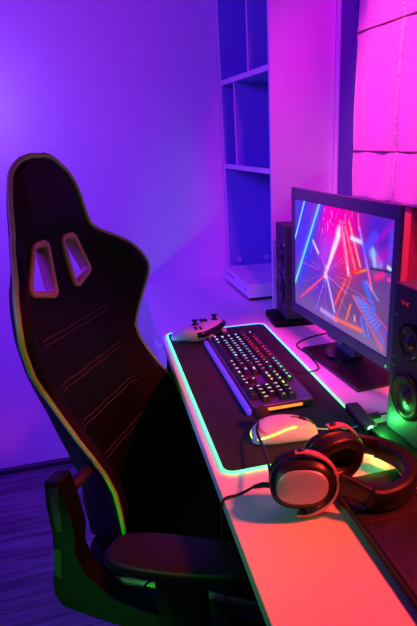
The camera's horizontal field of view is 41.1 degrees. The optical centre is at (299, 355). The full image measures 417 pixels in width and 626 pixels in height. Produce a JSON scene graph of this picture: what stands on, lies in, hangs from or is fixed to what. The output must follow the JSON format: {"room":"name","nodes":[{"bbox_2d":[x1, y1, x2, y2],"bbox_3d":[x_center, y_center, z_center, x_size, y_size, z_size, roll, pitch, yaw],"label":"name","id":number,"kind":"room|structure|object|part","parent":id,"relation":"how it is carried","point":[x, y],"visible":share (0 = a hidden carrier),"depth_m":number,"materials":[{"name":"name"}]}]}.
{"room":"gaming room","nodes":[
{"label":"gaming room","id":0,"kind":"room"},
{"bbox_2d":[0,463,119,625],"bbox_3d":[-0.483,1.109,0.759,3.300,0.050,4.100,-8,23,-19],"label":"floor","id":1,"kind":"structure","parent":0,"point":[28,597],"depth_m":1.81,"materials":[{"name":"laminate"}]},
{"bbox_2d":[6,152,265,625],"bbox_3d":[-0.215,0.252,1.246,0.644,1.348,0.863,1,21,4],"label":"gaming chair","id":2,"kind":"object","parent":1,"relation":"on","point":[156,556],"visible":0.84,"depth_m":1.09,"materials":[{"name":"black leather"}]},
{"bbox_3d":[-0.416,-0.019,1.175,0.205,0.780,0.531,3,22,7],"label":"backrest","id":3,"kind":"part","parent":2,"relation":"part of","materials":[{"name":"black leather"}]},
{"bbox_3d":[-0.227,0.365,0.859,0.043,0.012,0.017,5,22,13],"label":"height lever","id":4,"kind":"part","parent":2,"relation":"part of","materials":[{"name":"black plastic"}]},
{"bbox_3d":[-0.161,0.600,1.380,0.495,0.589,0.524,3,22,7],"label":"seat","id":5,"kind":"part","parent":2,"relation":"part of","materials":[{"name":"black leather"}]},
{"bbox_3d":[-0.191,0.429,0.900,0.080,0.212,0.034,3,22,7],"label":"post","id":6,"kind":"part","parent":2,"relation":"part of","materials":[{"name":"black plastic"}]},
{"bbox_3d":[-0.170,0.548,1.074,0.060,0.020,0.240,3,22,7],"label":"mount arm","id":7,"kind":"part","parent":2,"relation":"part of","materials":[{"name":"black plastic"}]},
{"bbox_3d":[-0.054,0.695,1.505,0.224,0.052,0.229,3,22,7],"label":"leg","id":8,"kind":"part","parent":2,"relation":"part of","materials":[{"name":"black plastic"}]},
{"bbox_2d":[150,313,166,368],"bbox_3d":[-0.269,0.169,2.080,0.526,0.738,0.710,-8,23,-19],"label":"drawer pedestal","id":9,"kind":"object","parent":1,"relation":"on","point":[159,352],"visible":0.16,"depth_m":1.98,"materials":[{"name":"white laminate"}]},
{"bbox_3d":[-0.486,0.152,1.989,0.014,0.225,0.704,-8,23,-19],"label":"drawer","id":10,"kind":"part","parent":9,"relation":"part of","materials":[{"name":"white laminate"}]},
{"bbox_3d":[-0.465,-0.050,1.787,0.026,0.007,0.108,-8,23,-19],"label":"handle","id":11,"kind":"part","parent":9,"relation":"part of","materials":[{"name":"white plastic"}]},
{"bbox_2d":[144,276,416,625],"bbox_3d":[0.159,0.483,1.242,0.710,0.764,2.735,-8,23,-19],"label":"desk","id":12,"kind":"object","parent":1,"relation":"on","point":[320,569],"visible":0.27,"depth_m":0.79,"materials":[{"name":"white laminate"}]},
{"bbox_2d":[225,263,271,300],"bbox_3d":[-0.143,-0.291,2.083,0.216,0.060,0.325,-8,23,-20],"label":"game console","id":13,"kind":"object","parent":12,"relation":"on","point":[254,281],"visible":0.73,"depth_m":2.00,"materials":[{"name":"white plastic"}]},
{"bbox_2d":[167,323,376,473],"bbox_3d":[-0.112,0.041,1.294,0.316,0.021,0.774,-8,23,-19],"label":"desk mat","id":14,"kind":"object","parent":12,"relation":"on","point":[227,426],"visible":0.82,"depth_m":1.13,"materials":[{"name":"black fabric"}]},
{"bbox_2d":[171,314,226,341],"bbox_3d":[-0.283,-0.083,1.560,0.123,0.053,0.158,8,23,20],"label":"game controller","id":15,"kind":"object","parent":14,"relation":"on","point":[202,329],"visible":0.97,"depth_m":1.52,"materials":[{"name":"white plastic"}]},
{"bbox_2d":[204,331,313,414],"bbox_3d":[-0.117,0.024,1.313,0.146,0.028,0.454,-8,23,-19],"label":"keyboard","id":16,"kind":"object","parent":14,"relation":"on","point":[255,375],"visible":0.99,"depth_m":1.24,"materials":[{"name":"black plastic"}]},
{"bbox_2d":[268,402,302,410],"bbox_3d":[-0.035,0.105,1.119,0.085,0.006,0.003,-8,23,-19],"label":"light","id":17,"kind":"object","parent":16,"relation":"on","point":[296,404],"depth_m":1.12,"materials":[{"name":"orange plastic"}]},
{"bbox_2d":[250,414,357,444],"bbox_3d":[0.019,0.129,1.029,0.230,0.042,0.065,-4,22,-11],"label":"mouse","id":18,"kind":"object","parent":14,"relation":"on","point":[281,428],"visible":0.94,"depth_m":1.00,"materials":[{"name":"white plastic"}]},
{"bbox_2d":[216,0,335,307],"bbox_3d":[-0.096,-1.051,1.800,0.215,1.686,0.520,-9,23,-22],"label":"bookcase","id":19,"kind":"object","parent":12,"relation":"on","point":[277,57],"visible":0.93,"depth_m":1.73,"materials":[{"name":"white laminate"}]},
{"bbox_3d":[-0.197,-1.135,2.016,0.214,1.686,0.014,-9,23,-22],"label":"panel","id":20,"kind":"part","parent":19,"relation":"part of","materials":[{"name":"blue"}]},
{"bbox_3d":[-0.099,-0.945,1.840,0.204,0.016,0.492,-9,23,-22],"label":"shelf","id":21,"kind":"part","parent":19,"relation":"part of","materials":[{"name":"blue"}]},
{"bbox_3d":[-0.099,-0.675,1.945,0.204,0.016,0.492,-9,23,-22],"label":"shelf","id":22,"kind":"part","parent":19,"relation":"part of","materials":[{"name":"blue"}]},
{"bbox_3d":[0.006,-0.967,1.584,0.214,1.686,0.014,-9,23,-22],"label":"panel","id":23,"kind":"part","parent":19,"relation":"part of","materials":[{"name":"white laminate"}]},
{"bbox_2d":[265,221,313,327],"bbox_3d":[-0.008,-0.258,1.677,0.180,0.298,0.148,-6,22,-15],"label":"speaker","id":24,"kind":"object","parent":12,"relation":"on","point":[283,316],"visible":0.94,"depth_m":1.65},
{"bbox_3d":[-0.008,-0.127,1.728,0.180,0.018,0.148,-6,22,-15],"label":"foot plate","id":25,"kind":"part","parent":24,"relation":"part of","materials":[{"name":"black plastic"}]},
{"bbox_2d":[288,332,327,372],"bbox_3d":[0.036,-0.025,1.474,0.109,0.012,0.368,6,22,16],"label":"cable","id":26,"kind":"object","parent":12,"relation":"on","point":[326,332],"visible":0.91,"depth_m":1.41,"materials":[{"name":"black rubber"}]},
{"bbox_2d":[220,406,416,625],"bbox_3d":[0.002,0.514,1.011,0.358,0.865,0.241,14,25,32],"label":"headset","id":27,"kind":"object","parent":12,"relation":"on","point":[302,479],"visible":0.97,"depth_m":0.80,"materials":[{"name":"black plastic"}]},
{"bbox_2d":[269,449,333,508],"bbox_3d":[0.003,0.188,0.812,0.102,0.089,0.079,-8,23,-19],"label":"ear cup","id":28,"kind":"object","parent":27,"relation":"on","point":[298,478],"depth_m":0.78,"materials":[{"name":"black"}]},
{"bbox_2d":[304,428,363,480],"bbox_3d":[0.053,0.160,0.879,0.100,0.089,0.068,-8,23,-19],"label":"ear cup","id":29,"kind":"object","parent":27,"relation":"on","point":[344,448],"depth_m":0.86,"materials":[{"name":"black"}]},
{"bbox_2d":[291,187,405,391],"bbox_3d":[0.145,-0.193,1.355,0.222,0.411,0.524,-9,23,-23],"label":"monitor","id":30,"kind":"object","parent":12,"relation":"on","point":[347,250],"visible":0.99,"depth_m":1.28,"materials":[{"name":"black plastic"}]},
{"bbox_3d":[0.168,0.012,1.383,0.222,0.009,0.299,-9,23,-23],"label":"plate","id":31,"kind":"part","parent":30,"relation":"part of","materials":[{"name":"black"}]},
{"bbox_3d":[0.129,-0.076,1.393,0.032,0.154,0.090,-9,23,-23],"label":"stem","id":32,"kind":"part","parent":30,"relation":"part of","materials":[{"name":"black plastic"}]},
{"bbox_2d":[333,468,416,609],"bbox_3d":[0.265,0.149,0.732,0.332,0.226,0.345,-8,23,-19],"label":"laptop","id":33,"kind":"object","parent":12,"relation":"on","point":[392,534],"visible":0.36,"depth_m":0.75,"materials":[{"name":"black plastic"}]},
{"bbox_3d":[0.157,0.252,0.731,0.079,0.001,0.122,-8,23,-19],"label":"touchpad trim","id":34,"kind":"part","parent":33,"relation":"part of","materials":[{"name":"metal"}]},
{"bbox_2d":[368,412,386,418],"bbox_3d":[0.218,0.109,1.131,0.207,0.011,0.017,-11,24,-26],"label":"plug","id":35,"kind":"object","parent":12,"relation":"on","point":[374,415],"visible":0.36,"depth_m":1.09,"materials":[{"name":"black plastic"}]},
{"bbox_2d":[367,280,416,462],"bbox_3d":[0.237,0.022,0.963,0.180,0.298,0.148,-9,23,-22],"label":"speaker","id":36,"kind":"object","parent":12,"relation":"on","point":[400,427],"visible":0.94,"depth_m":0.95},
{"bbox_3d":[0.237,0.152,1.014,0.180,0.018,0.148,-9,23,-22],"label":"foot plate","id":37,"kind":"part","parent":36,"relation":"part of","materials":[{"name":"black plastic"}]},
{"bbox_2d":[0,0,228,468],"bbox_3d":[-1.115,-0.711,1.910,3.300,2.500,0.120,-8,23,-19],"label":"wall","id":38,"kind":"structure","parent":0,"point":[124,94],"depth_m":1.98,"materials":[{"name":"white paint"}]},
{"bbox_2d":[0,457,72,475],"bbox_3d":[-1.637,0.535,2.118,2.140,0.028,0.012,-8,23,-19],"label":"baseboard","id":39,"kind":"structure","parent":38,"relation":"attached to","point":[62,461],"depth_m":2.29,"materials":[{"name":"grey"}]},
{"bbox_2d":[332,0,341,193],"bbox_3d":[0.742,-0.196,0.594,0.161,2.500,3.820,-9,23,-22],"label":"wall","id":40,"kind":"structure","parent":0,"point":[338,2],"depth_m":1.68,"materials":[{"name":"white paint"}]},
{"bbox_2d":[337,0,416,281],"bbox_3d":[0.443,-0.706,0.993,0.078,1.440,1.480,-9,23,-22],"label":"window","id":41,"kind":"structure","parent":40,"relation":"in","point":[350,8],"depth_m":1.59,"materials":[{"name":"blue"}]},
{"bbox_2d":[352,0,416,207],"bbox_3d":[0.428,-0.845,0.846,0.034,1.256,1.355,-9,23,-22],"label":"blind","id":42,"kind":"object","parent":41,"relation":"attached to","point":[384,164],"visible":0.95,"depth_m":1.40,"materials":[{"name":"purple fabric"}]},
{"bbox_3d":[0.425,-0.381,1.027,0.006,0.004,1.337,-9,23,-22],"label":"seam rod","id":43,"kind":"part","parent":42,"relation":"part of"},
{"bbox_3d":[0.425,-0.663,0.917,0.006,0.004,1.337,-9,23,-22],"label":"seam rod","id":44,"kind":"part","parent":42,"relation":"part of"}
]}

